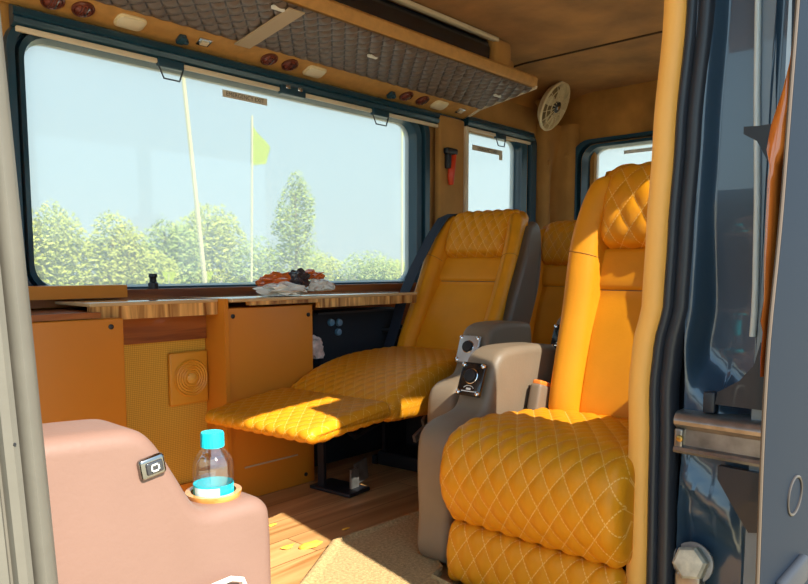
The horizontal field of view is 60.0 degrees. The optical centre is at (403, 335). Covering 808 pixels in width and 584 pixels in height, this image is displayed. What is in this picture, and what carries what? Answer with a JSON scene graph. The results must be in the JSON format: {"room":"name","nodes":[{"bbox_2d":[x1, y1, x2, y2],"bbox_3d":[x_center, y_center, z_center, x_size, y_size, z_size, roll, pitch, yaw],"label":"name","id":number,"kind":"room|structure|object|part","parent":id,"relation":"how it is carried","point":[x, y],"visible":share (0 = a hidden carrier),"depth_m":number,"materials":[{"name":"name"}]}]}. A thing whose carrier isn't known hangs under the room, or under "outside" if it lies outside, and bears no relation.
{"room":"vehicle interior","nodes":[
{"label":"vehicle interior","id":0,"kind":"room"},
{"bbox_2d":[0,13,57,583],"bbox_3d":[-0.451,-0.017,0.327,0.132,2.230,0.587,5,7,42],"label":"trim","id":1,"kind":"structure","parent":0,"point":[27,547],"depth_m":0.46,"materials":[{"name":"white plastic"}]},
{"bbox_2d":[0,1,538,328],"bbox_3d":[-0.733,-0.383,2.832,0.060,1.880,5.020,5,7,42],"label":"wall","id":2,"kind":"structure","parent":0,"point":[507,113],"depth_m":4.07,"materials":[{"name":"brown wood"}]},
{"bbox_2d":[124,338,208,483],"bbox_3d":[-1.555,0.362,1.769,0.245,0.600,2.245,5,7,42],"label":"trim","id":3,"kind":"structure","parent":2,"relation":"attached to","point":[175,431],"depth_m":2.38,"materials":[{"name":"orange fabric"}]},
{"bbox_2d":[167,350,207,406],"bbox_3d":[-0.746,0.146,2.431,0.031,0.184,0.148,5,7,42],"label":"wall speaker","id":4,"kind":"object","parent":2,"relation":"attached to","point":[187,371],"visible":1,"depth_m":2.42,"materials":[{"name":"orange plastic"}]},
{"bbox_2d":[174,359,207,396],"bbox_3d":[-0.738,0.146,2.430,0.006,0.132,0.132,5,7,42],"label":"grille","id":5,"kind":"object","parent":4,"relation":"attached to","point":[190,375],"depth_m":2.43,"materials":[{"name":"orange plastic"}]},
{"bbox_2d":[3,26,429,288],"bbox_3d":[-0.576,-0.624,2.963,0.085,0.890,2.030,5,7,42],"label":"window","id":6,"kind":"structure","parent":2,"relation":"in","point":[417,136],"depth_m":2.73,"materials":[{"name":"blue"}]},
{"bbox_2d":[8,3,460,127],"bbox_3d":[-0.452,-1.037,2.977,0.045,0.133,2.235,5,7,42],"label":"roller blind","id":7,"kind":"object","parent":6,"relation":"attached to","point":[25,20],"visible":0.98,"depth_m":2.62,"materials":[{"name":"blue"}]},
{"bbox_2d":[30,283,416,307],"bbox_3d":[-0.617,-0.177,2.868,0.070,0.052,2.200,5,7,42],"label":"trim","id":8,"kind":"structure","parent":2,"relation":"attached to","point":[200,291],"depth_m":2.66,"materials":[{"name":"red wood"}]},
{"bbox_2d":[148,274,158,288],"bbox_3d":[-0.909,-0.199,2.538,0.036,0.055,0.036,5,7,42],"label":"handle","id":9,"kind":"object","parent":8,"relation":"on","point":[152,284],"visible":1,"depth_m":2.53,"materials":[{"name":"black plastic"}]},
{"bbox_2d":[123,302,409,344],"bbox_3d":[-0.585,-0.074,2.779,0.250,0.125,2.100,5,7,42],"label":"trim","id":10,"kind":"structure","parent":2,"relation":"attached to","point":[162,329],"depth_m":2.37,"materials":[{"name":"red wood"}]},
{"bbox_2d":[0,0,537,118],"bbox_3d":[-0.694,-1.124,2.401,0.474,0.157,3.545,5,7,42],"label":"rack","id":11,"kind":"object","parent":2,"relation":"attached to","point":[359,51],"visible":1,"depth_m":2.75,"materials":[{"name":"brown wood"}]},
{"bbox_2d":[40,0,64,9],"bbox_3d":[-1.107,-1.053,2.205,0.069,0.035,0.072,5,7,42],"label":"air vent","id":12,"kind":"object","parent":11,"relation":"attached to","point":[49,4],"visible":1,"depth_m":2.21,"materials":[{"name":"red plastic"}]},
{"bbox_2d":[71,1,94,17],"bbox_3d":[-1.042,-1.060,2.275,0.069,0.035,0.072,5,7,42],"label":"air vent","id":13,"kind":"object","parent":11,"relation":"attached to","point":[83,9],"visible":1,"depth_m":2.26,"materials":[{"name":"red plastic"}]},
{"bbox_2d":[113,13,146,30],"bbox_3d":[-0.936,-1.071,2.394,0.065,0.033,0.104,5,7,42],"label":"ceiling lamp","id":14,"kind":"object","parent":11,"relation":"attached to","point":[123,20],"visible":1,"depth_m":2.38,"materials":[{"name":"beige plastic"}]},
{"bbox_2d":[175,34,188,44],"bbox_3d":[-0.805,-1.076,2.546,0.042,0.030,0.040,5,7,42],"label":"clip","id":15,"kind":"object","parent":11,"relation":"attached to","point":[182,39],"visible":1,"depth_m":2.54,"materials":[{"name":"blue"}]},
{"bbox_2d":[195,37,212,46],"bbox_3d":[-0.744,-1.091,2.603,0.038,0.023,0.052,5,7,42],"label":"rocker switch","id":16,"kind":"object","parent":11,"relation":"attached to","point":[201,41],"visible":1,"depth_m":2.59,"materials":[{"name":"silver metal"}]},
{"bbox_2d":[260,53,277,64],"bbox_3d":[-0.542,-1.112,2.818,0.069,0.035,0.072,5,7,42],"label":"air vent","id":17,"kind":"object","parent":11,"relation":"attached to","point":[270,58],"visible":1,"depth_m":2.81,"materials":[{"name":"red plastic"}]},
{"bbox_2d":[271,5,284,11],"bbox_3d":[-0.435,-1.131,2.418,0.016,0.012,0.052,5,7,42],"label":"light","id":18,"kind":"object","parent":11,"relation":"on","point":[279,8],"depth_m":2.41,"materials":[{"name":"white plastic"}]},
{"bbox_2d":[281,59,298,70],"bbox_3d":[-0.471,-1.119,2.895,0.069,0.035,0.072,5,7,42],"label":"air vent","id":19,"kind":"object","parent":11,"relation":"attached to","point":[290,64],"visible":1,"depth_m":2.88,"materials":[{"name":"red plastic"}]},
{"bbox_2d":[302,65,326,77],"bbox_3d":[-0.382,-1.129,2.996,0.065,0.033,0.104,5,7,42],"label":"ceiling lamp","id":20,"kind":"object","parent":11,"relation":"attached to","point":[313,71],"visible":1,"depth_m":2.98,"materials":[{"name":"beige plastic"}]},
{"bbox_2d":[367,54,377,58],"bbox_3d":[-0.131,-1.162,2.911,0.016,0.012,0.052,5,7,42],"label":"light","id":21,"kind":"object","parent":11,"relation":"attached to","point":[373,56],"depth_m":2.90,"materials":[{"name":"white plastic"}]},
{"bbox_2d":[386,91,395,98],"bbox_3d":[-0.058,-1.154,3.357,0.042,0.030,0.040,5,7,42],"label":"clip","id":22,"kind":"object","parent":11,"relation":"attached to","point":[391,95],"visible":1,"depth_m":3.35,"materials":[{"name":"blue plastic"}]},
{"bbox_2d":[282,0,528,86],"bbox_3d":[-0.708,-1.129,2.403,0.451,0.062,3.530,5,7,42],"label":"tray","id":23,"kind":"object","parent":11,"relation":"on","point":[347,48],"depth_m":2.92,"materials":[{"name":"beige fabric"}]},
{"bbox_2d":[399,91,413,100],"bbox_3d":[0.012,-1.170,3.419,0.069,0.035,0.072,5,7,42],"label":"air vent","id":24,"kind":"object","parent":11,"relation":"attached to","point":[405,96],"visible":1,"depth_m":3.41,"materials":[{"name":"red plastic"}]},
{"bbox_2d":[416,96,429,104],"bbox_3d":[0.093,-1.179,3.507,0.069,0.035,0.072,5,7,42],"label":"air vent","id":25,"kind":"object","parent":11,"relation":"attached to","point":[422,100],"visible":1,"depth_m":3.49,"materials":[{"name":"red plastic"}]},
{"bbox_2d":[334,0,513,67],"bbox_3d":[-0.626,-1.232,2.311,0.210,0.180,3.520,5,7,42],"label":"fascia","id":26,"kind":"object","parent":11,"relation":"attached to","point":[493,48],"visible":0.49,"depth_m":3.02,"materials":[{"name":"black wood"}]},
{"bbox_3d":[-0.647,-1.294,2.147,0.028,0.020,3.230,5,7,42],"label":"edge trim","id":27,"kind":"part","parent":26,"relation":"part of","materials":[{"name":"beige wood"}]},
{"bbox_2d":[430,100,448,109],"bbox_3d":[0.182,-1.188,3.608,0.065,0.033,0.104,5,7,42],"label":"ceiling lamp","id":28,"kind":"object","parent":11,"relation":"attached to","point":[438,105],"visible":1,"depth_m":3.59,"materials":[{"name":"beige plastic"}]},
{"bbox_2d":[455,108,465,113],"bbox_3d":[0.300,-1.201,3.737,0.038,0.023,0.052,5,7,42],"label":"rocker switch","id":29,"kind":"object","parent":11,"relation":"attached to","point":[460,110],"visible":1,"depth_m":3.73,"materials":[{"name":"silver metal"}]},
{"bbox_2d":[435,115,463,221],"bbox_3d":[0.243,-0.725,3.773,0.044,0.880,0.210,5,7,42],"label":"trim","id":30,"kind":"structure","parent":2,"relation":"attached to","point":[449,133],"depth_m":3.71,"materials":[{"name":"brown wood"}]},
{"bbox_2d":[444,147,457,184],"bbox_3d":[0.249,-0.894,3.698,0.042,0.190,0.090,5,7,42],"label":"hammer","id":31,"kind":"object","parent":2,"relation":"attached to","point":[450,153],"visible":1,"depth_m":3.69,"materials":[{"name":"red plastic"}]},
{"bbox_3d":[0.257,-0.887,3.707,0.042,0.174,0.062,5,7,42],"label":"handle","id":32,"kind":"part","parent":31,"relation":"part of","materials":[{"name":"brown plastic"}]},
{"bbox_2d":[463,126,468,211],"bbox_3d":[0.332,-0.712,3.847,0.044,0.860,0.020,5,7,42],"label":"trim","id":33,"kind":"structure","parent":2,"relation":"attached to","point":[466,128],"depth_m":3.81,"materials":[{"name":"beige"}]},
{"bbox_2d":[461,119,536,221],"bbox_3d":[0.548,-0.773,4.180,0.085,0.953,0.785,5,7,42],"label":"window","id":34,"kind":"structure","parent":2,"relation":"in","point":[522,172],"depth_m":4.33,"materials":[{"name":"blue"}]},
{"bbox_2d":[465,116,534,146],"bbox_3d":[0.567,-1.170,4.087,0.037,0.133,0.670,5,7,42],"label":"roller blind","id":35,"kind":"object","parent":34,"relation":"attached to","point":[499,131],"visible":0.84,"depth_m":4.05,"materials":[{"name":"blue"}]},
{"bbox_2d":[535,81,569,130],"bbox_3d":[0.876,-1.384,4.240,0.229,0.271,0.299,5,7,42],"label":"wall fan","id":36,"kind":"object","parent":2,"relation":"attached to","point":[553,104],"visible":1,"depth_m":4.20,"materials":[{"name":"beige plastic"}]},
{"bbox_3d":[0.868,-1.395,4.150,0.042,0.046,0.091,3,6,30],"label":"blade","id":37,"kind":"part","parent":36,"relation":"part of","materials":[{"name":"beige plastic"}]},
{"bbox_3d":[0.880,-1.400,4.229,0.108,0.213,0.237,5,7,42],"label":"plate","id":38,"kind":"part","parent":36,"relation":"part of","materials":[{"name":"brown plastic"}]},
{"bbox_3d":[0.946,-1.445,4.198,0.075,0.093,0.034,-2,6,-23],"label":"blade","id":39,"kind":"part","parent":36,"relation":"part of","materials":[{"name":"beige plastic"}]},
{"bbox_2d":[536,123,578,228],"bbox_3d":[0.974,-0.476,4.528,0.205,1.740,0.230,5,7,42],"label":"trim","id":40,"kind":"structure","parent":2,"relation":"attached to","point":[555,182],"depth_m":4.46,"materials":[{"name":"brown wood"}]},
{"bbox_2d":[514,31,662,67],"bbox_3d":[1.092,-1.329,3.363,1.885,0.204,0.012,5,7,42],"label":"trim","id":41,"kind":"structure","parent":2,"relation":"attached to","point":[658,32],"depth_m":3.50,"materials":[{"name":"brown"}]},
{"bbox_2d":[257,449,462,583],"bbox_3d":[-0.018,0.640,2.272,2.000,0.050,5.020,5,7,42],"label":"floor","id":42,"kind":"structure","parent":0,"point":[302,514],"depth_m":2.40,"materials":[{"name":"brown wood"}]},
{"bbox_2d":[28,285,127,426],"bbox_3d":[-1.063,0.236,2.163,0.305,0.775,0.535,5,7,42],"label":"base cabinet","id":43,"kind":"object","parent":42,"relation":"on","point":[80,362],"visible":0.49,"depth_m":2.07,"materials":[{"name":"orange laminate"}]},
{"bbox_2d":[55,297,217,318],"bbox_3d":[-0.884,-0.095,2.338,0.260,0.054,0.440,5,7,42],"label":"countertop","id":44,"kind":"structure","parent":43,"relation":"on","point":[155,307],"depth_m":2.25,"materials":[{"name":"brown wood"}]},
{"bbox_2d":[42,419,270,583],"bbox_3d":[-0.647,0.197,0.839,0.622,1.139,0.772,5,7,42],"label":"seat","id":45,"kind":"object","parent":42,"relation":"on","point":[120,515],"visible":0.8,"depth_m":0.78,"materials":[{"name":"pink leather"}]},
{"bbox_2d":[137,452,165,480],"bbox_3d":[-0.286,0.148,0.792,0.010,0.028,0.034,5,7,42],"label":"switch","id":46,"kind":"object","parent":45,"relation":"attached to","point":[151,466],"depth_m":0.79,"materials":[{"name":"silver plastic"}]},
{"bbox_2d":[193,429,233,496],"bbox_3d":[-0.249,0.169,0.913,0.052,0.091,0.052,5,7,42],"label":"water bottle","id":47,"kind":"object","parent":45,"relation":"on","point":[215,486],"visible":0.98,"depth_m":0.90,"materials":[{"name":"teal plastic"}]},
{"bbox_2d":[195,488,219,496],"bbox_3d":[-0.252,0.202,0.893,0.034,0.013,0.006,1,6,7],"label":"print","id":48,"kind":"object","parent":47,"relation":"on","point":[201,492],"depth_m":0.89,"materials":[{"name":"white paper"}]},
{"bbox_2d":[179,480,195,491],"bbox_3d":[-0.823,0.563,2.396,0.014,0.080,0.365,5,7,42],"label":"baseboard","id":49,"kind":"structure","parent":42,"relation":"on","point":[184,486],"depth_m":2.45,"materials":[{"name":"orange laminate"}]},
{"bbox_2d":[194,297,313,496],"bbox_3d":[-0.593,0.211,2.672,0.309,0.727,0.399,5,7,42],"label":"base cabinet","id":50,"kind":"object","parent":42,"relation":"on","point":[252,350],"visible":0.59,"depth_m":2.53,"materials":[{"name":"orange laminate"}]},
{"bbox_3d":[-0.721,0.225,2.531,0.306,0.727,0.016,5,7,42],"label":"panel","id":51,"kind":"part","parent":50,"relation":"part of","materials":[{"name":"orange laminate"}]},
{"bbox_2d":[185,291,416,307],"bbox_3d":[-0.379,-0.147,2.845,0.315,0.046,0.955,5,7,42],"label":"countertop","id":52,"kind":"structure","parent":50,"relation":"on","point":[341,298],"depth_m":2.76,"materials":[{"name":"brown wood"}]},
{"bbox_2d":[252,268,334,295],"bbox_3d":[-0.416,-0.210,2.680,0.174,0.102,0.373,5,7,42],"label":"snack bag","id":53,"kind":"object","parent":52,"relation":"on","point":[293,282],"visible":1,"depth_m":2.65,"materials":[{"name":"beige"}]},
{"bbox_2d":[281,543,294,548],"bbox_3d":[-0.346,0.628,2.091,0.024,0.006,0.051,5,7,42],"label":"dry leaf","id":54,"kind":"object","parent":42,"relation":"on","point":[289,545],"visible":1,"depth_m":2.08,"materials":[{"name":"yellow plant"}]},
{"bbox_2d":[299,540,322,549],"bbox_3d":[-0.279,0.626,2.103,0.084,0.010,0.044,-3,6,-26],"label":"dry leaf","id":55,"kind":"object","parent":42,"relation":"on","point":[315,543],"visible":1,"depth_m":2.09,"materials":[{"name":"yellow plant"}]},
{"bbox_2d":[312,307,402,466],"bbox_3d":[-0.227,0.206,3.131,0.176,0.650,0.540,5,7,42],"label":"cabinet panel","id":56,"kind":"object","parent":42,"relation":"on","point":[346,331],"visible":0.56,"depth_m":3.05,"materials":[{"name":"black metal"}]},
{"bbox_2d":[313,335,324,358],"bbox_3d":[-0.360,0.043,2.814,0.058,0.096,0.088,5,7,42],"label":"snack packet","id":57,"kind":"object","parent":56,"relation":"attached to","point":[318,352],"visible":0.64,"depth_m":2.80,"materials":[{"name":"grey plastic"}]},
{"bbox_3d":[-0.304,-0.057,2.939,0.014,0.032,0.032,5,7,42],"label":"knob","id":58,"kind":"part","parent":56,"relation":"part of","materials":[{"name":"blue plastic"}]},
{"bbox_3d":[-0.278,-0.017,2.972,0.014,0.032,0.032,5,7,42],"label":"knob","id":59,"kind":"part","parent":56,"relation":"part of","materials":[{"name":"blue plastic"}]},
{"bbox_3d":[-0.274,-0.057,2.972,0.014,0.032,0.032,5,7,42],"label":"knob","id":60,"kind":"part","parent":56,"relation":"part of","materials":[{"name":"blue plastic"}]},
{"bbox_3d":[-0.047,-0.037,3.208,0.046,0.038,0.125,5,7,42],"label":"handle","id":61,"kind":"part","parent":56,"relation":"part of","materials":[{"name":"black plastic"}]},
{"bbox_2d":[205,209,540,497],"bbox_3d":[0.033,0.021,2.724,0.708,1.105,1.547,4,7,36],"label":"seat","id":62,"kind":"object","parent":42,"relation":"on","point":[477,285],"visible":0.87,"depth_m":2.81,"materials":[{"name":"orange leather"}]},
{"bbox_2d":[290,346,456,421],"bbox_3d":[-0.015,0.170,2.759,0.496,0.194,0.781,4,7,36],"label":"cushion","id":63,"kind":"object","parent":62,"relation":"on","point":[402,378],"depth_m":2.53,"materials":[{"name":"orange leather"}]},
{"bbox_3d":[0.098,0.378,2.932,0.434,0.345,0.500,4,7,36],"label":"seat","id":64,"kind":"part","parent":62,"relation":"part of","materials":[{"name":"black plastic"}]},
{"bbox_3d":[0.226,0.037,2.491,0.041,0.042,0.026,4,7,36],"label":"knob","id":65,"kind":"part","parent":62,"relation":"part of","materials":[{"name":"black plastic"}]},
{"bbox_3d":[0.230,0.047,2.497,0.084,0.095,0.046,4,7,36],"label":"control plate","id":66,"kind":"part","parent":62,"relation":"part of","materials":[{"name":"grey metal"}]},
{"bbox_3d":[0.293,0.268,2.604,0.120,0.636,0.588,4,7,36],"label":"armrest","id":67,"kind":"part","parent":62,"relation":"part of","materials":[{"name":"beige leather"}]},
{"bbox_2d":[299,510,450,583],"bbox_3d":[0.215,0.632,1.955,0.830,0.025,1.030,5,7,42],"label":"mat","id":68,"kind":"object","parent":42,"relation":"on","point":[387,552],"visible":0.62,"depth_m":1.96,"materials":[{"name":"beige carpet"}]},
{"bbox_2d":[417,161,650,583],"bbox_3d":[0.498,0.064,1.974,0.642,1.162,0.861,5,7,42],"label":"seat","id":69,"kind":"object","parent":42,"relation":"on","point":[529,478],"visible":0.73,"depth_m":1.85,"materials":[{"name":"orange leather"}]},
{"bbox_3d":[0.193,0.116,2.033,0.041,0.042,0.026,5,7,42],"label":"knob","id":70,"kind":"part","parent":69,"relation":"part of","materials":[{"name":"black plastic"}]},
{"bbox_3d":[0.198,0.127,2.039,0.084,0.095,0.046,5,7,42],"label":"control plate","id":71,"kind":"part","parent":69,"relation":"part of","materials":[{"name":"black"}]},
{"bbox_3d":[0.270,0.330,2.138,0.120,0.601,0.588,5,7,42],"label":"armrest","id":72,"kind":"part","parent":69,"relation":"part of","materials":[{"name":"beige leather"}]},
{"bbox_2d":[440,408,634,568],"bbox_3d":[0.469,0.355,1.864,0.500,0.273,0.621,5,7,42],"label":"cushion","id":73,"kind":"object","parent":69,"relation":"on","point":[553,486],"depth_m":1.65,"materials":[{"name":"orange leather"}]},
{"bbox_2d":[529,220,576,348],"bbox_3d":[0.643,-0.010,3.181,0.663,1.079,1.086,5,7,40],"label":"seat","id":74,"kind":"object","parent":42,"relation":"on","point":[556,237],"visible":0.11,"depth_m":3.50,"materials":[{"name":"orange leather"}]},
{"bbox_3d":[0.618,0.004,2.733,0.084,0.095,0.046,5,7,40],"label":"control plate","id":75,"kind":"part","parent":74,"relation":"part of","materials":[{"name":"black"}]},
{"bbox_2d":[388,0,663,109],"bbox_3d":[0.010,-1.232,2.100,2.070,0.250,5.070,5,7,42],"label":"ceiling","id":76,"kind":"structure","parent":0,"point":[533,29],"depth_m":3.30,"materials":[{"name":"brown fabric"}]},
{"bbox_2d":[557,80,657,207],"bbox_3d":[1.698,-0.525,4.041,2.000,1.930,0.060,5,7,42],"label":"wall","id":77,"kind":"structure","parent":0,"point":[629,109],"depth_m":4.31,"materials":[{"name":"brown wood"}]},
{"bbox_2d":[574,131,652,219],"bbox_3d":[1.611,-0.784,4.069,1.400,0.840,0.100,5,7,42],"label":"window","id":78,"kind":"structure","parent":77,"relation":"in","point":[582,177],"depth_m":4.40,"materials":[{"name":"blue"}]},
{"bbox_3d":[1.550,-0.231,2.451,0.080,2.250,2.635,5,7,42],"label":"wall","id":79,"kind":"structure","parent":0,"visible":0},
{"bbox_2d":[626,0,686,583],"bbox_3d":[0.581,-0.067,1.529,0.119,2.060,0.162,5,7,42],"label":"trim","id":80,"kind":"structure","parent":79,"relation":"attached to","point":[674,19],"depth_m":1.47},
{"bbox_2d":[646,0,715,583],"bbox_3d":[0.576,-0.059,1.450,0.127,2.060,0.035,5,7,42],"label":"door frame","id":81,"kind":"structure","parent":79,"relation":"attached to","point":[668,348],"depth_m":1.45,"materials":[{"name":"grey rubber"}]},
{"bbox_2d":[672,542,713,583],"bbox_3d":[0.603,0.496,1.471,0.084,0.120,0.048,5,7,42],"label":"bolt","id":82,"kind":"object","parent":79,"relation":"in","point":[693,562],"depth_m":1.46,"materials":[{"name":"metal"}]},
{"bbox_2d":[675,0,788,583],"bbox_3d":[0.662,-0.085,1.407,0.166,2.120,0.092,5,7,40],"label":"door","id":83,"kind":"structure","parent":79,"relation":"attached to","point":[719,349],"depth_m":1.42,"materials":[{"name":"blue paint"}]},
{"bbox_2d":[677,0,794,507],"bbox_3d":[0.693,-0.082,1.473,0.230,2.140,0.020,5,7,42],"label":"trim","id":84,"kind":"structure","parent":79,"relation":"attached to","point":[682,377],"depth_m":1.55,"materials":[{"name":"grey rubber"}]},
{"bbox_2d":[717,464,758,532],"bbox_3d":[0.664,0.323,1.384,0.084,0.122,0.016,5,7,42],"label":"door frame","id":85,"kind":"structure","parent":79,"relation":"attached to","point":[740,485],"depth_m":1.37,"materials":[{"name":"black paint"}]},
{"bbox_2d":[715,342,763,409],"bbox_3d":[0.661,0.074,1.367,0.094,0.130,0.016,5,7,42],"label":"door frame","id":86,"kind":"structure","parent":79,"relation":"attached to","point":[747,393],"depth_m":1.35,"materials":[{"name":"black paint"}]},
{"bbox_2d":[673,0,807,583],"bbox_3d":[0.916,-0.086,1.623,0.255,2.080,1.287,5,7,42],"label":"sliding door","id":87,"kind":"structure","parent":79,"relation":"in","point":[782,520],"depth_m":1.16,"materials":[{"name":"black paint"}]},
{"bbox_3d":[0.573,0.214,1.452,0.018,0.048,0.024,5,7,42],"label":"plate","id":88,"kind":"part","parent":87,"relation":"part of","materials":[{"name":"metal"}]},
{"bbox_3d":[0.645,0.178,1.411,0.174,0.130,0.082,5,7,42],"label":"door rail","id":89,"kind":"part","parent":87,"relation":"part of","materials":[{"name":"silver metal"}]},
{"bbox_3d":[0.588,-0.310,1.153,0.044,0.067,0.050,5,7,42],"label":"handle","id":90,"kind":"part","parent":87,"relation":"part of","materials":[{"name":"black plastic"}]},
{"bbox_3d":[0.595,-0.214,1.125,0.030,0.550,0.117,5,7,42],"label":"wood trim","id":91,"kind":"part","parent":87,"relation":"part of","materials":[{"name":"orange wood"}]},
{"bbox_3d":[0.695,0.440,1.255,0.018,0.052,0.170,5,7,42],"label":"handle","id":92,"kind":"part","parent":87,"relation":"part of","materials":[{"name":"grey metal"}]},
{"bbox_2d":[749,0,761,336],"bbox_3d":[0.660,-0.547,1.302,0.042,1.100,0.012,5,7,42],"label":"trim","id":93,"kind":"structure","parent":79,"relation":"attached to","point":[758,3],"depth_m":1.31,"materials":[{"name":"grey paint"}]},
{"bbox_2d":[743,0,791,583],"bbox_3d":[0.714,-0.217,1.369,0.056,1.830,0.115,5,7,42],"label":"trim","id":94,"kind":"structure","parent":79,"relation":"attached to","point":[768,6],"depth_m":1.32,"materials":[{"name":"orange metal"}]},
{"label":"outside","id":95,"kind":"structure","parent":0,"visible":0},
{"bbox_2d":[50,276,363,284],"bbox_3d":[-11.984,-1.559,31.322,180.000,0.001,150.000,5,7,42],"label":"ground","id":96,"kind":"structure","parent":95,"point":[221,281],"depth_m":93.53,"materials":[{"name":"green plant"}]},
{"bbox_2d":[34,249,46,280],"bbox_3d":[-13.018,-2.169,22.682,2.415,2.884,2.687,5,7,42],"label":"shrub","id":97,"kind":"object","parent":96,"relation":"on","point":[41,263],"visible":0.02,"depth_m":23.17,"materials":[{"name":"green plant"}]},
{"bbox_2d":[32,199,93,285],"bbox_3d":[-11.973,-2.740,23.815,2.420,3.839,2.485,0,6,0],"label":"broad tree","id":98,"kind":"object","parent":96,"relation":"on","point":[59,272],"visible":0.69,"depth_m":23.61,"materials":[{"name":"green plant"}]},
{"bbox_2d":[76,208,157,284],"bbox_3d":[-10.435,-2.799,25.441,2.422,3.625,2.908,4,7,34],"label":"broad tree","id":99,"kind":"object","parent":96,"relation":"on","point":[116,255],"visible":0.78,"depth_m":25.05,"materials":[{"name":"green plant"}]},
{"bbox_2d":[107,243,182,283],"bbox_3d":[-9.696,-2.282,26.287,2.586,2.418,2.819,0,6,1],"label":"shrub","id":100,"kind":"object","parent":96,"relation":"on","point":[155,267],"visible":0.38,"depth_m":26.00,"materials":[{"name":"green plant"}]},
{"bbox_2d":[135,213,209,283],"bbox_3d":[-9.495,-3.070,28.002,3.131,3.731,3.321,5,7,42],"label":"broad tree","id":101,"kind":"object","parent":96,"relation":"on","point":[178,252],"visible":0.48,"depth_m":27.91,"materials":[{"name":"green plant"}]},
{"bbox_2d":[181,77,206,282],"bbox_3d":[-1.948,-0.981,6.692,0.052,3.574,0.364,5,7,42],"label":"bamboo pole","id":102,"kind":"object","parent":96,"relation":"on","point":[187,117],"visible":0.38,"depth_m":6.60,"materials":[{"name":"beige wood"}]},
{"bbox_2d":[168,203,254,282],"bbox_3d":[-8.534,-3.616,30.448,3.705,4.336,3.770,5,7,42],"label":"broad tree","id":103,"kind":"object","parent":96,"relation":"on","point":[211,254],"visible":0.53,"depth_m":30.25,"materials":[{"name":"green plant"}]},
{"bbox_2d":[250,115,252,281],"bbox_3d":[-1.557,-0.728,7.145,0.028,2.981,0.114,5,7,42],"label":"bamboo pole","id":104,"kind":"object","parent":96,"relation":"on","point":[251,253],"visible":0.6,"depth_m":7.09,"materials":[{"name":"beige wood"}]},
{"bbox_2d":[253,126,269,164],"bbox_3d":[-1.474,-1.959,7.151,0.227,0.450,0.050,-4,7,-36],"label":"pennant","id":105,"kind":"object","parent":104,"relation":"attached to","point":[261,149],"visible":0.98,"depth_m":7.16,"materials":[{"name":"yellow fabric"}]},
{"bbox_2d":[224,235,292,282],"bbox_3d":[-6.400,-2.988,30.960,2.887,2.927,2.894,0,6,0],"label":"shrub","id":106,"kind":"object","parent":96,"relation":"on","point":[262,269],"visible":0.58,"depth_m":30.52,"materials":[{"name":"green plant"}]},
{"bbox_2d":[270,170,324,272],"bbox_3d":[-4.840,-4.497,31.487,2.260,5.822,2.553,5,7,42],"label":"tree","id":107,"kind":"object","parent":96,"relation":"on","point":[297,193],"visible":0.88,"depth_m":31.21,"materials":[{"name":"green plant"}]},
{"bbox_2d":[287,249,346,280],"bbox_3d":[-4.363,-3.040,34.185,3.177,2.414,3.068,-1,6,-6],"label":"shrub","id":108,"kind":"object","parent":96,"relation":"on","point":[326,270],"visible":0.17,"depth_m":34.02,"materials":[{"name":"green plant"}]},
{"bbox_2d":[334,250,399,280],"bbox_3d":[-1.812,-3.125,34.874,3.437,2.450,3.402,0,6,2],"label":"shrub","id":109,"kind":"object","parent":96,"relation":"on","point":[366,268],"visible":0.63,"depth_m":34.47,"materials":[{"name":"green plant"}]},
{"bbox_2d":[361,256,404,279],"bbox_3d":[-0.835,-3.153,36.992,3.161,2.099,3.206,-1,6,-7],"label":"shrub","id":110,"kind":"object","parent":96,"relation":"on","point":[398,266],"visible":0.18,"depth_m":36.57,"materials":[{"name":"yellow plant"}]},
{"bbox_2d":[401,129,402,275],"bbox_3d":[-0.026,-1.018,8.796,0.030,3.240,0.030,2,6,20],"label":"bamboo pole","id":111,"kind":"object","parent":96,"relation":"on","point":[401,129],"visible":0.38,"depth_m":8.72,"materials":[{"name":"beige"}]},
{"bbox_3d":[-2.185,0.121,6.568,0.012,1.400,0.012,5,7,42],"label":"bamboo pole","id":112,"kind":"object","parent":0,"visible":0},
{"bbox_2d":[162,272,175,280],"bbox_3d":[-2.187,-0.551,6.506,0.141,0.090,0.020,-5,7,-42],"label":"pennant","id":113,"kind":"object","parent":112,"relation":"attached to","point":[165,274],"visible":1,"depth_m":6.51,"materials":[{"name":"yellow fabric"}]},
{"bbox_3d":[-1.915,0.093,6.861,0.012,1.400,0.012,5,7,42],"label":"bamboo pole","id":114,"kind":"object","parent":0,"visible":0},
{"bbox_2d":[200,272,212,279],"bbox_3d":[-1.917,-0.579,6.799,0.141,0.090,0.020,-5,7,-42],"label":"pennant","id":115,"kind":"object","parent":114,"relation":"attached to","point":[209,274],"visible":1,"depth_m":6.81,"materials":[{"name":"yellow fabric"}]}
]}

